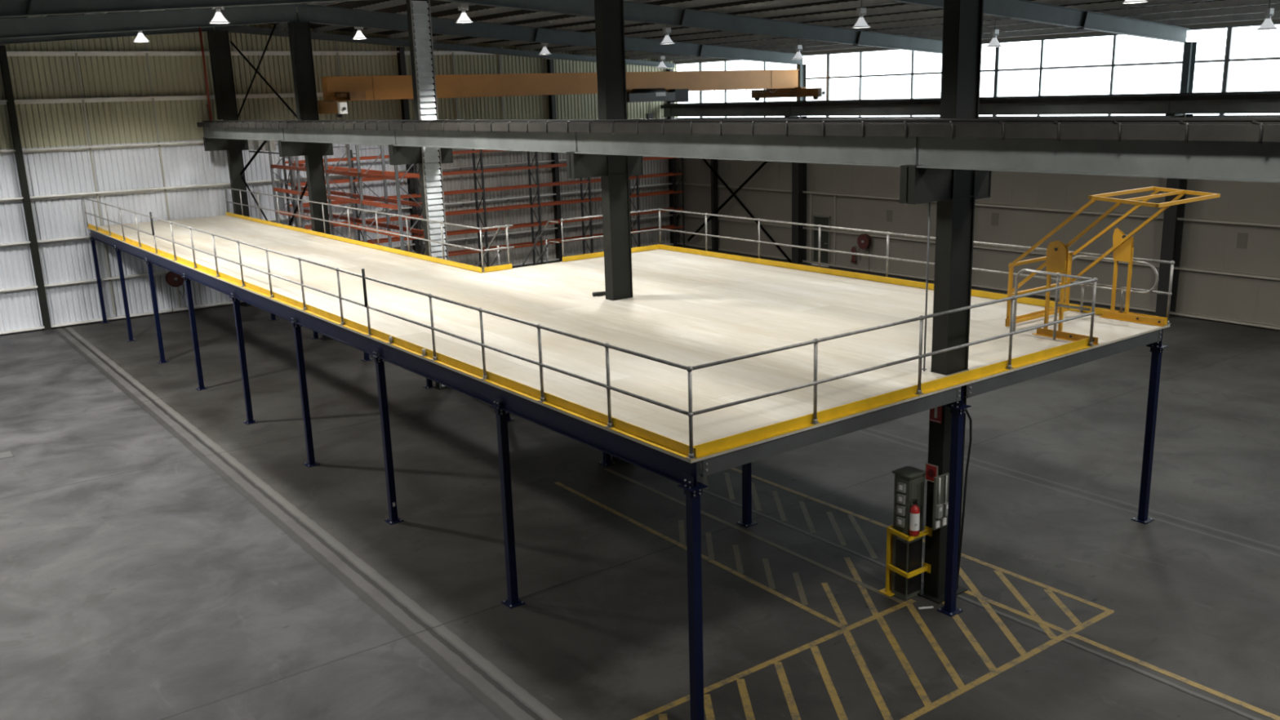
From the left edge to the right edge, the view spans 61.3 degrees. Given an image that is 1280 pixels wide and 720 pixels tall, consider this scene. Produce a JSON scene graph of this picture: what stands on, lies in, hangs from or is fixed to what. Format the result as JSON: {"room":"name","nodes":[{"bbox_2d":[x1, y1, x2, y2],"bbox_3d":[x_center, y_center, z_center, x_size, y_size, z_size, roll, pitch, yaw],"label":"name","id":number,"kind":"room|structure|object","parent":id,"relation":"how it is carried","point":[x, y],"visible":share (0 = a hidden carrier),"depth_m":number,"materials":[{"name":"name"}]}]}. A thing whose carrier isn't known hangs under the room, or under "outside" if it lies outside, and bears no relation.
{"room":"warehouse","nodes":[
{"label":"warehouse","id":0,"kind":"room"},
{"bbox_2d":[0,26,214,44],"bbox_3d":[-25.839,-10.333,35.855,22.930,1.871,0.200,-12,17,-35],"label":"rafter","id":1,"kind":"object","parent":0,"point":[89,36],"visible":0.53,"depth_m":39.88,"materials":[{"name":"blue paint"}]},
{"bbox_2d":[0,23,677,331],"bbox_3d":[-16.619,-7.920,43.847,46.600,11.306,0.190,-12,17,-35],"label":"wall","id":2,"kind":"structure","parent":0,"point":[59,125],"depth_m":42.50,"materials":[{"name":"metal"}]},
{"bbox_2d":[72,40,115,315],"bbox_3d":[-20.620,-6.927,40.838,0.070,10.646,0.070,-12,17,-35],"label":"trim","id":3,"kind":"structure","parent":2,"relation":"attached to","point":[74,41],"depth_m":40.72,"materials":[{"name":"grey"}]},
{"bbox_2d":[0,92,323,104],"bbox_3d":[-16.616,-10.474,43.021,46.100,0.158,0.225,-12,17,-35],"label":"trim","id":4,"kind":"structure","parent":2,"relation":"attached to","point":[318,94],"depth_m":41.19,"materials":[{"name":"metal"}]},
{"bbox_2d":[143,35,182,306],"bbox_3d":[-18.661,-7.418,42.228,0.070,10.822,0.070,-12,17,-35],"label":"trim","id":5,"kind":"structure","parent":2,"relation":"attached to","point":[145,43],"depth_m":41.91,"materials":[{"name":"grey"}]},
{"bbox_2d":[198,27,212,120],"bbox_3d":[-17.091,-11.278,42.410,0.100,3.696,0.314,-12,17,-35],"label":"pipe","id":6,"kind":"object","parent":2,"relation":"attached to","point":[200,28],"visible":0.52,"depth_m":42.31,"materials":[{"name":"metal"}]},
{"bbox_2d":[6,50,493,56],"bbox_3d":[-16.706,-12.088,42.596,25.000,0.158,0.225,-12,17,-35],"label":"trim","id":7,"kind":"structure","parent":2,"relation":"attached to","point":[374,52],"depth_m":42.08,"materials":[{"name":"metal"}]},
{"bbox_2d":[296,1,342,12],"bbox_3d":[-0.225,-8.779,22.147,0.075,0.200,53.050,-12,17,-35],"label":"trim","id":8,"kind":"structure","parent":2,"relation":"attached to","point":[328,2],"depth_m":35.47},
{"bbox_2d":[0,155,644,203],"bbox_3d":[-16.512,-7.125,43.840,46.100,0.158,0.225,-12,17,-35],"label":"trim","id":9,"kind":"structure","parent":2,"relation":"attached to","point":[489,166],"depth_m":42.93,"materials":[{"name":"metal"}]},
{"bbox_2d":[0,213,677,293],"bbox_3d":[-16.413,-3.940,44.618,46.100,0.158,0.225,-12,17,-35],"label":"trim","id":10,"kind":"structure","parent":2,"relation":"attached to","point":[395,246],"depth_m":42.85,"materials":[{"name":"metal"}]},
{"bbox_2d":[0,182,677,248],"bbox_3d":[-16.463,-5.551,44.224,46.100,0.158,0.225,-12,17,-35],"label":"trim","id":11,"kind":"structure","parent":2,"relation":"attached to","point":[451,204],"depth_m":48.66,"materials":[{"name":"metal"}]},
{"bbox_2d":[0,118,677,155],"bbox_3d":[-16.563,-8.775,43.436,46.100,0.158,0.225,-12,17,-35],"label":"trim","id":12,"kind":"structure","parent":2,"relation":"attached to","point":[186,143],"depth_m":40.81,"materials":[{"name":"metal"}]},
{"bbox_2d":[0,242,678,335],"bbox_3d":[-16.367,-2.435,44.985,46.100,0.158,0.225,-12,17,-35],"label":"trim","id":13,"kind":"structure","parent":2,"relation":"attached to","point":[18,331],"depth_m":42.42,"materials":[{"name":"metal"}]},
{"bbox_2d":[275,0,406,29],"bbox_3d":[1.075,-8.933,23.108,0.075,0.200,53.050,-12,17,-35],"label":"trim","id":14,"kind":"structure","parent":2,"relation":"attached to","point":[393,2],"depth_m":35.93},
{"bbox_2d":[334,31,355,239],"bbox_3d":[-12.616,-8.582,46.599,0.070,10.646,0.070,-12,17,-35],"label":"trim","id":15,"kind":"structure","parent":2,"relation":"attached to","point":[336,42],"depth_m":46.11,"materials":[{"name":"grey"}]},
{"bbox_2d":[314,2,473,32],"bbox_3d":[2.375,-9.088,24.069,0.075,0.200,53.050,-12,17,-35],"label":"trim","id":16,"kind":"structure","parent":2,"relation":"attached to","point":[452,5],"depth_m":36.34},
{"bbox_2d":[351,7,519,35],"bbox_3d":[3.675,-9.243,25.030,0.075,0.200,53.050,-12,17,-35],"label":"trim","id":17,"kind":"structure","parent":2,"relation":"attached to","point":[496,10],"depth_m":37.42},
{"bbox_2d":[451,42,468,264],"bbox_3d":[-8.287,-9.287,49.757,0.070,10.257,0.070,-12,17,-35],"label":"trim","id":18,"kind":"structure","parent":2,"relation":"attached to","point":[453,59],"depth_m":49.92,"materials":[{"name":"grey"}]},
{"bbox_2d":[497,46,512,262],"bbox_3d":[-6.364,-9.601,51.160,0.070,10.084,0.070,-12,17,-35],"label":"trim","id":19,"kind":"structure","parent":2,"relation":"attached to","point":[500,58],"depth_m":51.35,"materials":[{"name":"grey"}]},
{"bbox_2d":[388,0,661,39],"bbox_3d":[4.976,-9.398,25.991,0.075,0.200,53.050,-12,17,-35],"label":"trim","id":20,"kind":"structure","parent":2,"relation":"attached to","point":[536,15],"depth_m":38.11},
{"bbox_2d":[432,0,745,40],"bbox_3d":[6.276,-9.553,26.952,0.075,0.200,53.050,-12,17,-35],"label":"trim","id":21,"kind":"structure","parent":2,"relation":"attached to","point":[693,3],"depth_m":37.96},
{"bbox_2d":[456,0,832,44],"bbox_3d":[7.576,-9.708,27.913,0.075,0.200,53.050,-12,17,-35],"label":"trim","id":22,"kind":"structure","parent":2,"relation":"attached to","point":[775,3],"depth_m":34.14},
{"bbox_2d":[488,0,899,47],"bbox_3d":[8.876,-9.863,28.874,0.075,0.200,53.050,-12,17,-35],"label":"trim","id":23,"kind":"structure","parent":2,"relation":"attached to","point":[852,4],"depth_m":34.40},
{"bbox_2d":[518,4,937,49],"bbox_3d":[10.176,-10.018,29.835,0.075,0.200,53.050,-12,17,-35],"label":"beam","id":24,"kind":"structure","parent":2,"relation":"attached to","point":[908,7],"depth_m":35.73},
{"bbox_2d":[547,0,1111,53],"bbox_3d":[11.477,-10.172,30.796,0.075,0.200,53.050,-12,17,-35],"label":"trim","id":25,"kind":"structure","parent":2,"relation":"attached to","point":[940,12],"depth_m":36.42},
{"bbox_2d":[214,25,675,67],"bbox_3d":[-7.434,-14.138,49.103,22.980,1.875,0.200,-12,17,-35],"label":"rafter","id":26,"kind":"object","parent":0,"point":[232,28],"visible":0.79,"depth_m":48.01,"materials":[{"name":"blue paint"}]},
{"bbox_2d":[0,244,1279,719],"bbox_3d":[-0.512,2.259,24.394,46.600,0.200,53.500,-12,17,-35],"label":"floor","id":27,"kind":"structure","parent":0,"point":[165,554],"depth_m":19.38,"materials":[{"name":"concrete"}]},
{"bbox_2d":[0,450,14,458],"bbox_3d":[-15.189,2.268,25.781,0.400,0.005,0.580,-12,17,-35],"label":"lid","id":28,"kind":"object","parent":27,"relation":"on","point":[7,454],"visible":1,"depth_m":25.78,"materials":[{"name":"grey metal"}]},
{"bbox_2d":[0,45,53,331],"bbox_3d":[-22.433,-6.127,39.422,0.320,10.273,0.370,-12,17,-35],"label":"column","id":29,"kind":"structure","parent":27,"relation":"on","point":[4,66],"depth_m":39.30,"materials":[{"name":"metal"}]},
{"bbox_2d":[165,271,184,312],"bbox_3d":[-18.435,-2.726,43.002,0.660,1.690,0.250,-12,17,-35],"label":"hose reel","id":30,"kind":"object","parent":27,"relation":"on","point":[173,279],"visible":0.82,"depth_m":42.82,"materials":[{"name":"red"}]},
{"bbox_2d":[203,30,253,306],"bbox_3d":[-16.288,-7.471,43.030,1.740,10.802,0.480,-12,17,-35],"label":"steel column","id":31,"kind":"structure","parent":27,"relation":"on","point":[219,44],"depth_m":42.37,"materials":[{"name":"metal"}]},
{"bbox_2d":[240,140,268,221],"bbox_3d":[-13.452,-4.998,40.339,0.032,6.507,8.103,-12,17,-35],"label":"brace","id":32,"kind":"object","parent":31,"relation":"attached to","point":[264,141],"visible":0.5,"depth_m":41.87,"materials":[{"name":"black paint"}]},
{"bbox_2d":[248,139,279,154],"bbox_3d":[-14.243,-8.094,40.686,0.120,0.600,3.400,-12,17,-35],"label":"rack","id":33,"kind":"object","parent":32,"relation":"attached to","point":[251,142],"visible":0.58,"depth_m":40.53,"materials":[{"name":"metal"}]},
{"bbox_2d":[230,22,300,119],"bbox_3d":[-13.913,-10.644,39.708,0.032,3.689,6.995,-12,17,-35],"label":"brace","id":34,"kind":"object","parent":31,"relation":"attached to","point":[275,24],"visible":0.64,"depth_m":39.72,"materials":[{"name":"black paint"}]},
{"bbox_2d":[288,182,307,226],"bbox_3d":[-13.339,-4.566,40.462,0.012,5.698,8.118,-12,17,-35],"label":"brace","id":35,"kind":"object","parent":31,"relation":"attached to","point":[306,184],"visible":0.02,"depth_m":38.64,"materials":[{"name":"black paint"}]},
{"bbox_2d":[277,21,333,340],"bbox_3d":[-11.075,-5.839,36.257,1.740,10.532,0.480,-12,17,-35],"label":"steel column","id":36,"kind":"structure","parent":27,"relation":"on","point":[300,34],"depth_m":35.66,"materials":[{"name":"metal"}]},
{"bbox_2d":[0,3,297,39],"bbox_3d":[-20.298,-8.630,28.646,22.930,2.091,0.220,-12,17,-35],"label":"rafter","id":37,"kind":"object","parent":36,"relation":"on","point":[28,27],"visible":1,"depth_m":32.37,"materials":[{"name":"blue paint"}]},
{"bbox_2d":[296,3,804,64],"bbox_3d":[-1.893,-12.435,41.895,22.980,2.095,0.220,-12,17,-35],"label":"rafter","id":38,"kind":"object","parent":36,"relation":"on","point":[314,14],"visible":0.98,"depth_m":39.88,"materials":[{"name":"blue paint"}]},
{"bbox_2d":[268,141,424,253],"bbox_3d":[-10.512,-4.375,38.481,1.020,6.600,11.720,-12,17,-35],"label":"rack","id":39,"kind":"object","parent":27,"relation":"on","point":[384,175],"visible":0.27,"depth_m":36.73,"materials":[{"name":"metal"}]},
{"bbox_2d":[396,46,420,253],"bbox_3d":[-10.267,-8.629,48.182,0.320,10.244,0.370,-12,17,-35],"label":"column","id":40,"kind":"structure","parent":27,"relation":"on","point":[401,55],"depth_m":48.13,"materials":[{"name":"metal"}]},
{"bbox_2d":[387,0,453,389],"bbox_3d":[-5.867,-4.338,29.452,1.740,10.532,0.480,-12,17,-35],"label":"steel column","id":41,"kind":"structure","parent":27,"relation":"on","point":[429,160],"depth_m":28.90,"materials":[{"name":"metal"}]},
{"bbox_2d":[0,0,363,17],"bbox_3d":[-15.090,-7.129,21.841,22.930,2.091,0.220,-12,17,-35],"label":"rafter","id":42,"kind":"object","parent":41,"relation":"on","point":[8,8],"visible":1,"depth_m":24.15,"materials":[{"name":"blue paint"}]},
{"bbox_2d":[435,0,942,53],"bbox_3d":[3.316,-10.934,35.090,22.980,2.095,0.220,-12,17,-35],"label":"rafter","id":43,"kind":"object","parent":41,"relation":"on","point":[633,11],"visible":0.82,"depth_m":34.63,"materials":[{"name":"blue paint"}]},
{"bbox_2d":[196,117,1279,182],"bbox_3d":[-2.347,-4.818,23.186,0.436,0.655,49.850,-12,17,-35],"label":"beam","id":44,"kind":"structure","parent":41,"relation":"on","point":[1246,148],"depth_m":15.50,"materials":[{"name":"metal"}]},
{"bbox_2d":[238,116,1279,120],"bbox_3d":[-1.191,-5.018,24.027,0.300,0.655,49.850,-12,17,-35],"label":"rail","id":45,"kind":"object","parent":44,"relation":"on","point":[1254,117],"depth_m":17.38,"materials":[{"name":"grey paint"}]},
{"bbox_2d":[281,149,685,269],"bbox_3d":[-6.189,-7.216,50.829,20.670,6.000,0.840,-12,17,-35],"label":"rack","id":46,"kind":"object","parent":27,"relation":"on","point":[484,210],"visible":0.48,"depth_m":50.84,"materials":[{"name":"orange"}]},
{"bbox_2d":[477,221,559,266],"bbox_3d":[-4.069,-1.615,30.279,1.517,4.744,4.680,-12,17,-35],"label":"staircase","id":47,"kind":"structure","parent":27,"relation":"on","point":[548,222],"depth_m":28.83,"materials":[{"name":"metal"}]},
{"bbox_2d":[546,58,562,262],"bbox_3d":[-4.135,-9.628,52.655,0.320,9.694,0.370,-12,17,-35],"label":"column","id":48,"kind":"structure","parent":27,"relation":"on","point":[550,63],"depth_m":52.81,"materials":[{"name":"metal"}]},
{"bbox_2d":[566,0,643,466],"bbox_3d":[-0.676,-2.842,22.670,1.740,10.532,0.480,-12,17,-35],"label":"steel column","id":49,"kind":"structure","parent":27,"relation":"on","point":[615,171],"depth_m":22.25,"materials":[{"name":"metal"}]},
{"bbox_2d":[886,0,1190,43],"bbox_3d":[8.525,-9.432,28.285,22.980,2.095,0.220,-12,17,-35],"label":"rafter","id":50,"kind":"object","parent":49,"relation":"on","point":[1023,10],"visible":1,"depth_m":31.23,"materials":[{"name":"blue paint"}]},
{"bbox_2d":[86,211,1169,719],"bbox_3d":[-5.767,-1.106,30.389,10.950,3.805,36.070,-12,17,-35],"label":"platform","id":51,"kind":"structure","parent":27,"relation":"on","point":[686,307],"depth_m":19.40,"materials":[{"name":"beige metal"}]},
{"bbox_2d":[223,186,484,272],"bbox_3d":[-10.366,-4.603,35.417,0.100,1.128,21.470,-12,17,-35],"label":"guard rail","id":52,"kind":"object","parent":51,"relation":"on","point":[224,188],"visible":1,"depth_m":32.39,"materials":[{"name":"metal"}]},
{"bbox_2d":[82,196,697,459],"bbox_3d":[-10.171,-2.546,26.713,0.100,1.250,36.030,-12,17,-35],"label":"guard rail","id":53,"kind":"object","parent":51,"relation":"on","point":[539,326],"visible":1,"depth_m":17.59,"materials":[{"name":"metal"}]},
{"bbox_2d":[482,224,514,264],"bbox_3d":[-3.568,-2.839,27.336,0.855,1.128,0.080,-12,17,-35],"label":"guard rail","id":54,"kind":"object","parent":51,"relation":"on","point":[507,247],"visible":1,"depth_m":27.37,"materials":[{"name":"metal"}]},
{"bbox_2d":[560,208,658,262],"bbox_3d":[-0.781,-3.416,29.342,3.250,1.128,0.080,-12,17,-35],"label":"guard rail","id":55,"kind":"object","parent":51,"relation":"on","point":[645,211],"visible":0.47,"depth_m":28.80,"materials":[{"name":"metal"}]},
{"bbox_2d":[692,277,1097,424],"bbox_3d":[4.008,-0.091,15.126,8.445,1.128,0.080,-12,17,-35],"label":"guard rail","id":56,"kind":"object","parent":51,"relation":"on","point":[815,420],"visible":1,"depth_m":14.81,"materials":[{"name":"metal"}]},
{"bbox_2d":[658,208,1174,324],"bbox_3d":[4.918,-2.437,24.613,0.100,1.128,14.640,-12,17,-35],"label":"guard rail","id":57,"kind":"object","parent":51,"relation":"on","point":[1169,293],"visible":0.8,"depth_m":23.88,"materials":[{"name":"metal"}]},
{"bbox_2d":[921,202,930,371],"bbox_3d":[4.281,-1.231,16.107,0.050,2.880,0.060,-12,17,-35],"label":"conduit pipe","id":58,"kind":"object","parent":51,"relation":"on","point":[929,207],"visible":0.72,"depth_m":16.12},
{"bbox_2d":[956,401,972,589],"bbox_3d":[4.941,2.175,16.602,0.160,3.293,0.442,5,15,26],"label":"hanging cable","id":59,"kind":"object","parent":51,"relation":"hanging from","point":[966,411],"visible":0.84,"depth_m":16.71,"materials":[{"name":"black rubber"}]},
{"bbox_2d":[1013,268,1092,339],"bbox_3d":[6.892,-0.917,18.125,0.071,1.136,1.404,-12,17,-35],"label":"rail","id":60,"kind":"object","parent":51,"relation":"on","point":[1057,274],"visible":0.96,"depth_m":18.04,"materials":[{"name":"metal"}]},
{"bbox_2d":[1004,186,1220,345],"bbox_3d":[8.008,-1.681,18.468,2.215,2.406,2.642,-12,17,-35],"label":"gate","id":61,"kind":"object","parent":51,"relation":"on","point":[1058,258],"visible":0.95,"depth_m":18.58,"materials":[{"name":"metal"}]},
{"bbox_2d":[1071,255,1159,313],"bbox_3d":[8.579,-1.323,19.708,0.047,1.073,1.766,-12,17,-35],"label":"rail","id":62,"kind":"object","parent":51,"relation":"on","point":[1154,269],"visible":0.83,"depth_m":19.58,"materials":[{"name":"metal"}]},
{"bbox_2d":[666,68,676,246],"bbox_3d":[1.676,-10.575,56.894,0.320,9.172,0.370,-12,17,-35],"label":"column","id":63,"kind":"structure","parent":27,"relation":"on","point":[670,160],"depth_m":57.31,"materials":[{"name":"metal"}]},
{"bbox_2d":[709,159,720,252],"bbox_3d":[3.765,-8.794,54.763,0.400,6.600,0.400,-12,17,-35],"label":"wall column","id":64,"kind":"structure","parent":27,"relation":"on","point":[713,162],"depth_m":54.96,"materials":[{"name":"metal"}]},
{"bbox_2d":[687,158,791,262],"bbox_3d":[4.719,-8.104,53.184,0.032,5.955,7.827,-12,17,-35],"label":"brace","id":65,"kind":"object","parent":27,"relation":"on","point":[733,194],"visible":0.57,"depth_m":53.06,"materials":[{"name":"black paint"}]},
{"bbox_2d":[784,64,807,264],"bbox_3d":[7.113,-8.865,49.511,1.090,9.027,0.420,-12,17,-35],"label":"wall column","id":66,"kind":"structure","parent":27,"relation":"on","point":[798,170],"depth_m":49.99,"materials":[{"name":"metal"}]},
{"bbox_2d":[857,233,871,272],"bbox_3d":[9.847,-4.700,47.498,0.250,1.690,0.660,-12,17,-35],"label":"hose reel","id":67,"kind":"object","parent":27,"relation":"on","point":[864,241],"visible":1,"depth_m":47.31,"materials":[{"name":"red"}]},
{"bbox_2d":[878,524,932,596],"bbox_3d":[4.193,3.181,17.134,0.492,1.170,0.650,-12,17,-35],"label":"guard","id":68,"kind":"object","parent":27,"relation":"on","point":[927,531],"visible":0.96,"depth_m":17.08,"materials":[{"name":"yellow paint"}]},
{"bbox_2d":[909,498,921,536],"bbox_3d":[4.246,2.412,16.679,0.176,0.596,0.157,-12,17,-35],"label":"fire extinguisher","id":69,"kind":"object","parent":68,"relation":"on","point":[915,515],"visible":1,"depth_m":16.63,"materials":[{"name":"red paint"}]},
{"bbox_2d":[891,465,926,599],"bbox_3d":[4.204,2.739,17.044,0.418,2.070,0.360,-12,17,-35],"label":"tall cabinet","id":70,"kind":"object","parent":27,"relation":"on","point":[909,481],"visible":0.97,"depth_m":16.94,"materials":[{"name":"grey metal"}]},
{"bbox_2d":[897,484,902,524],"bbox_3d":[4.041,2.249,16.774,0.008,0.640,0.060,-12,17,-35],"label":"rocker switch","id":71,"kind":"object","parent":70,"relation":"attached to","point":[900,486],"depth_m":16.78,"materials":[{"name":"white plastic"}]},
{"bbox_2d":[554,463,1279,719],"bbox_3d":[0.604,3.943,16.926,10.226,0.005,20.500,-12,17,-35],"label":"floor marking","id":72,"kind":"object","parent":27,"relation":"on","point":[929,706],"depth_m":16.21,"materials":[{"name":"yellow paint"}]},
{"bbox_2d":[899,0,991,604],"bbox_3d":[4.478,-1.356,15.936,1.740,10.532,0.480,-12,17,-35],"label":"steel column","id":73,"kind":"structure","parent":27,"relation":"on","point":[955,192],"depth_m":15.85,"materials":[{"name":"metal"}]},
{"bbox_2d":[924,462,937,482],"bbox_3d":[4.502,1.747,16.703,0.017,0.280,0.240,-12,17,-35],"label":"warning sign","id":74,"kind":"object","parent":73,"relation":"attached to","point":[931,470],"visible":0.95,"depth_m":16.70,"materials":[{"name":"red"}]},
{"bbox_2d":[929,405,942,423],"bbox_3d":[4.498,0.773,16.433,0.012,0.360,0.220,-12,17,-35],"label":"fire sign","id":75,"kind":"object","parent":73,"relation":"attached to","point":[935,414],"visible":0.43,"depth_m":16.43,"materials":[{"name":"red paint"}]},
{"bbox_2d":[932,472,949,530],"bbox_3d":[4.643,2.179,16.584,0.320,0.850,0.098,-12,17,-35],"label":"switch panel","id":76,"kind":"object","parent":73,"relation":"attached to","point":[941,482],"visible":0.94,"depth_m":16.55,"materials":[{"name":"white plastic"}]},
{"bbox_2d":[1155,41,1196,317],"bbox_3d":[17.631,-5.833,35.768,1.090,9.027,0.420,-12,17,-35],"label":"wall column","id":77,"kind":"structure","parent":27,"relation":"on","point":[1172,228],"depth_m":36.19,"materials":[{"name":"metal"}]},
{"bbox_3d":[12.399,-7.341,42.604,1.090,9.027,0.420,-12,17,-35],"label":"wall column","id":78,"kind":"structure","parent":27,"relation":"on","visible":0},
{"bbox_2d":[660,90,1279,116],"bbox_3d":[16.153,-8.643,36.503,0.410,0.655,49.850,-12,17,-35],"label":"beam","id":79,"kind":"structure","parent":78,"relation":"on","point":[1231,102],"depth_m":39.07,"materials":[{"name":"metal"}]},
{"bbox_2d":[317,69,825,119],"bbox_3d":[-2.008,-10.318,42.446,21.990,1.840,4.530,-12,17,-35],"label":"crane","id":80,"kind":"object","parent":79,"relation":"on","point":[641,86],"visible":0.88,"depth_m":40.95,"materials":[{"name":"paint"}]},
{"bbox_2d":[0,0,1279,58],"bbox_3d":[-0.771,-8.045,21.923,46.750,1.776,53.500,-12,17,-35],"label":"ceiling","id":81,"kind":"structure","parent":0,"point":[348,4],"depth_m":37.02,"materials":[{"name":"metal"}]},
{"bbox_2d":[132,30,150,42],"bbox_3d":[-16.297,-10.845,35.183,0.524,0.927,0.519,-12,17,-35],"label":"lamp","id":82,"kind":"object","parent":81,"relation":"hanging from","point":[140,37],"visible":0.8,"depth_m":35.16,"materials":[{"name":"silver metal"}]},
{"bbox_2d":[208,7,230,23],"bbox_3d":[-11.169,-9.390,28.562,0.524,0.927,0.519,-12,17,-35],"label":"lamp","id":83,"kind":"object","parent":81,"relation":"hanging from","point":[218,18],"visible":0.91,"depth_m":28.55,"materials":[{"name":"white"}]},
{"bbox_2d":[351,26,367,39],"bbox_3d":[-10.074,-11.974,38.675,0.524,0.927,0.519,-12,17,-35],"label":"lamp","id":84,"kind":"object","parent":81,"relation":"hanging from","point":[359,35],"visible":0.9,"depth_m":38.65,"materials":[{"name":"silver metal"}]},
{"bbox_2d":[455,3,472,22],"bbox_3d":[-5.275,-10.558,32.240,0.524,0.927,0.519,-12,17,-35],"label":"lamp","id":85,"kind":"object","parent":81,"relation":"hanging from","point":[464,18],"visible":0.99,"depth_m":32.20,"materials":[{"name":"silver metal"}]},
{"bbox_2d":[538,43,551,54],"bbox_3d":[-3.818,-12.695,43.176,0.524,0.927,0.519,-12,17,-35],"label":"lamp","id":86,"kind":"object","parent":81,"relation":"hanging from","point":[544,51],"visible":0.92,"depth_m":43.16,"materials":[{"name":"white"}]},
{"bbox_2d":[659,25,674,44],"bbox_3d":[0.928,-11.382,37.254,0.524,0.927,0.519,-12,17,-35],"label":"lamp","id":87,"kind":"object","parent":81,"relation":"hanging from","point":[667,40],"visible":0.98,"depth_m":37.21,"materials":[{"name":"silver metal"}]},
{"bbox_2d":[791,44,804,59],"bbox_3d":[6.172,-12.202,42.109,0.524,0.927,0.519,-12,17,-35],"label":"lamp","id":88,"kind":"object","parent":81,"relation":"hanging from","point":[797,56],"visible":1,"depth_m":42.08,"materials":[{"name":"silver metal"}]},
{"bbox_2d":[851,0,870,28],"bbox_3d":[6.285,-9.923,30.681,0.524,0.927,0.519,-12,17,-35],"label":"lamp","id":89,"kind":"object","parent":81,"relation":"hanging from","point":[860,23],"visible":1,"depth_m":30.64,"materials":[{"name":"silver metal"}]},
{"bbox_2d":[986,18,1002,47],"bbox_3d":[11.504,-10.642,35.028,0.524,0.927,0.519,-12,17,-35],"label":"lamp","id":90,"kind":"object","parent":81,"relation":"hanging from","point":[994,33],"visible":0.99,"depth_m":34.98,"materials":[{"name":"silver metal"}]},
{"bbox_2d":[1255,0,1278,30],"bbox_3d":[16.589,-9.200,28.499,0.524,0.927,0.519,-12,17,-35],"label":"lamp","id":91,"kind":"object","parent":81,"relation":"hanging from","point":[1268,24],"visible":1,"depth_m":28.47,"materials":[{"name":"silver metal"}]},
{"bbox_2d":[576,0,1211,55],"bbox_3d":[12.777,-10.327,31.757,0.075,0.200,53.050,-12,17,-35],"label":"trim","id":92,"kind":"structure","parent":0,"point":[1118,4],"depth_m":36.24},
{"bbox_2d":[625,0,1279,56],"bbox_3d":[14.077,-10.482,32.718,0.075,0.200,53.050,-12,17,-35],"label":"trim","id":93,"kind":"structure","parent":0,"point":[1226,3],"depth_m":32.90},
{"bbox_2d":[630,4,1279,59],"bbox_3d":[15.377,-10.637,33.679,0.075,0.200,53.050,-12,17,-35],"label":"trim","id":94,"kind":"structure","parent":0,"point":[1254,9],"depth_m":36.24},
{"bbox_2d":[656,11,1279,62],"bbox_3d":[16.677,-10.792,34.640,0.075,0.200,53.050,-12,17,-35],"label":"trim","id":95,"kind":"structure","parent":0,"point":[1240,17],"depth_m":37.77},
{"bbox_2d":[673,17,1279,330],"bbox_3d":[17.793,-6.414,36.496,0.120,9.800,53.106,-12,17,-35],"label":"wall","id":96,"kind":"structure","parent":0,"point":[1204,245],"depth_m":40.77,"materials":[{"name":"metal"}]},
{"bbox_2d":[674,53,805,119],"bbox_3d":[4.675,-13.224,52.756,0.090,2.860,9.600,-12,17,-35],"label":"window","id":97,"kind":"structure","parent":96,"relation":"in","point":[724,60],"depth_m":53.93,"materials":[{"name":"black metal"}]},
{"bbox_2d":[809,193,812,264],"bbox_3d":[7.934,-6.108,50.108,0.080,3.340,0.080,-12,17,-35],"label":"trim","id":98,"kind":"structure","parent":96,"relation":"attached to","point":[811,194],"depth_m":50.07,"materials":[{"name":"beige"}]},
{"bbox_2d":[811,214,831,266],"bbox_3d":[8.317,-5.485,49.683,0.158,2.310,1.080,-12,17,-35],"label":"door","id":99,"kind":"structure","parent":96,"relation":"in","point":[825,237],"depth_m":49.66,"materials":[{"name":"grey paint"}]},
{"bbox_2d":[833,195,836,267],"bbox_3d":[8.832,-5.849,48.935,0.080,3.340,0.080,-12,17,-35],"label":"trim","id":100,"kind":"structure","parent":96,"relation":"attached to","point":[835,196],"depth_m":48.88,"materials":[{"name":"beige"}]},
{"bbox_2d":[805,48,941,118],"bbox_3d":[10.177,-11.638,45.568,0.090,2.860,8.780,-12,17,-35],"label":"window","id":101,"kind":"structure","parent":96,"relation":"in","point":[828,77],"depth_m":46.35,"materials":[{"name":"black metal"}]},
{"bbox_2d":[676,182,1279,226],"bbox_3d":[17.814,-4.845,36.727,0.100,0.093,52.900,-12,17,-35],"label":"trim","id":102,"kind":"structure","parent":96,"relation":"attached to","point":[1234,222],"depth_m":40.29,"materials":[{"name":"beige"}]},
{"bbox_2d":[677,242,1279,329],"bbox_3d":[17.911,-1.719,37.490,0.100,0.093,52.900,-12,17,-35],"label":"trim","id":103,"kind":"structure","parent":96,"relation":"attached to","point":[1255,324],"depth_m":41.12,"materials":[{"name":"beige"}]},
{"bbox_2d":[677,213,1279,280],"bbox_3d":[17.864,-3.233,37.120,0.100,0.093,52.900,-12,17,-35],"label":"trim","id":104,"kind":"structure","parent":96,"relation":"attached to","point":[1211,271],"depth_m":42.03,"materials":[{"name":"beige"}]},
{"bbox_2d":[991,212,999,226],"bbox_3d":[13.842,-5.486,42.136,0.011,0.500,0.320,-12,17,-35],"label":"notice","id":105,"kind":"object","parent":96,"relation":"attached to","point":[994,220],"visible":1,"depth_m":42.13,"materials":[{"name":"grey"}]},
{"bbox_2d":[978,27,1195,118],"bbox_3d":[15.415,-10.129,38.724,0.090,2.860,8.720,-12,17,-35],"label":"window","id":106,"kind":"structure","parent":96,"relation":"in","point":[996,70],"depth_m":39.10,"materials":[{"name":"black metal"}]},
{"bbox_2d":[1192,22,1279,117],"bbox_3d":[20.585,-8.639,31.970,0.090,2.860,8.550,-12,17,-35],"label":"window","id":107,"kind":"structure","parent":96,"relation":"in","point":[1227,60],"depth_m":34.30,"materials":[{"name":"silver metal"}]},
{"bbox_2d":[1235,232,1248,248],"bbox_3d":[19.423,-3.849,34.853,0.011,0.500,0.320,-12,17,-35],"label":"notice","id":108,"kind":"object","parent":96,"relation":"attached to","point":[1242,240],"visible":1,"depth_m":34.85,"materials":[{"name":"grey"}]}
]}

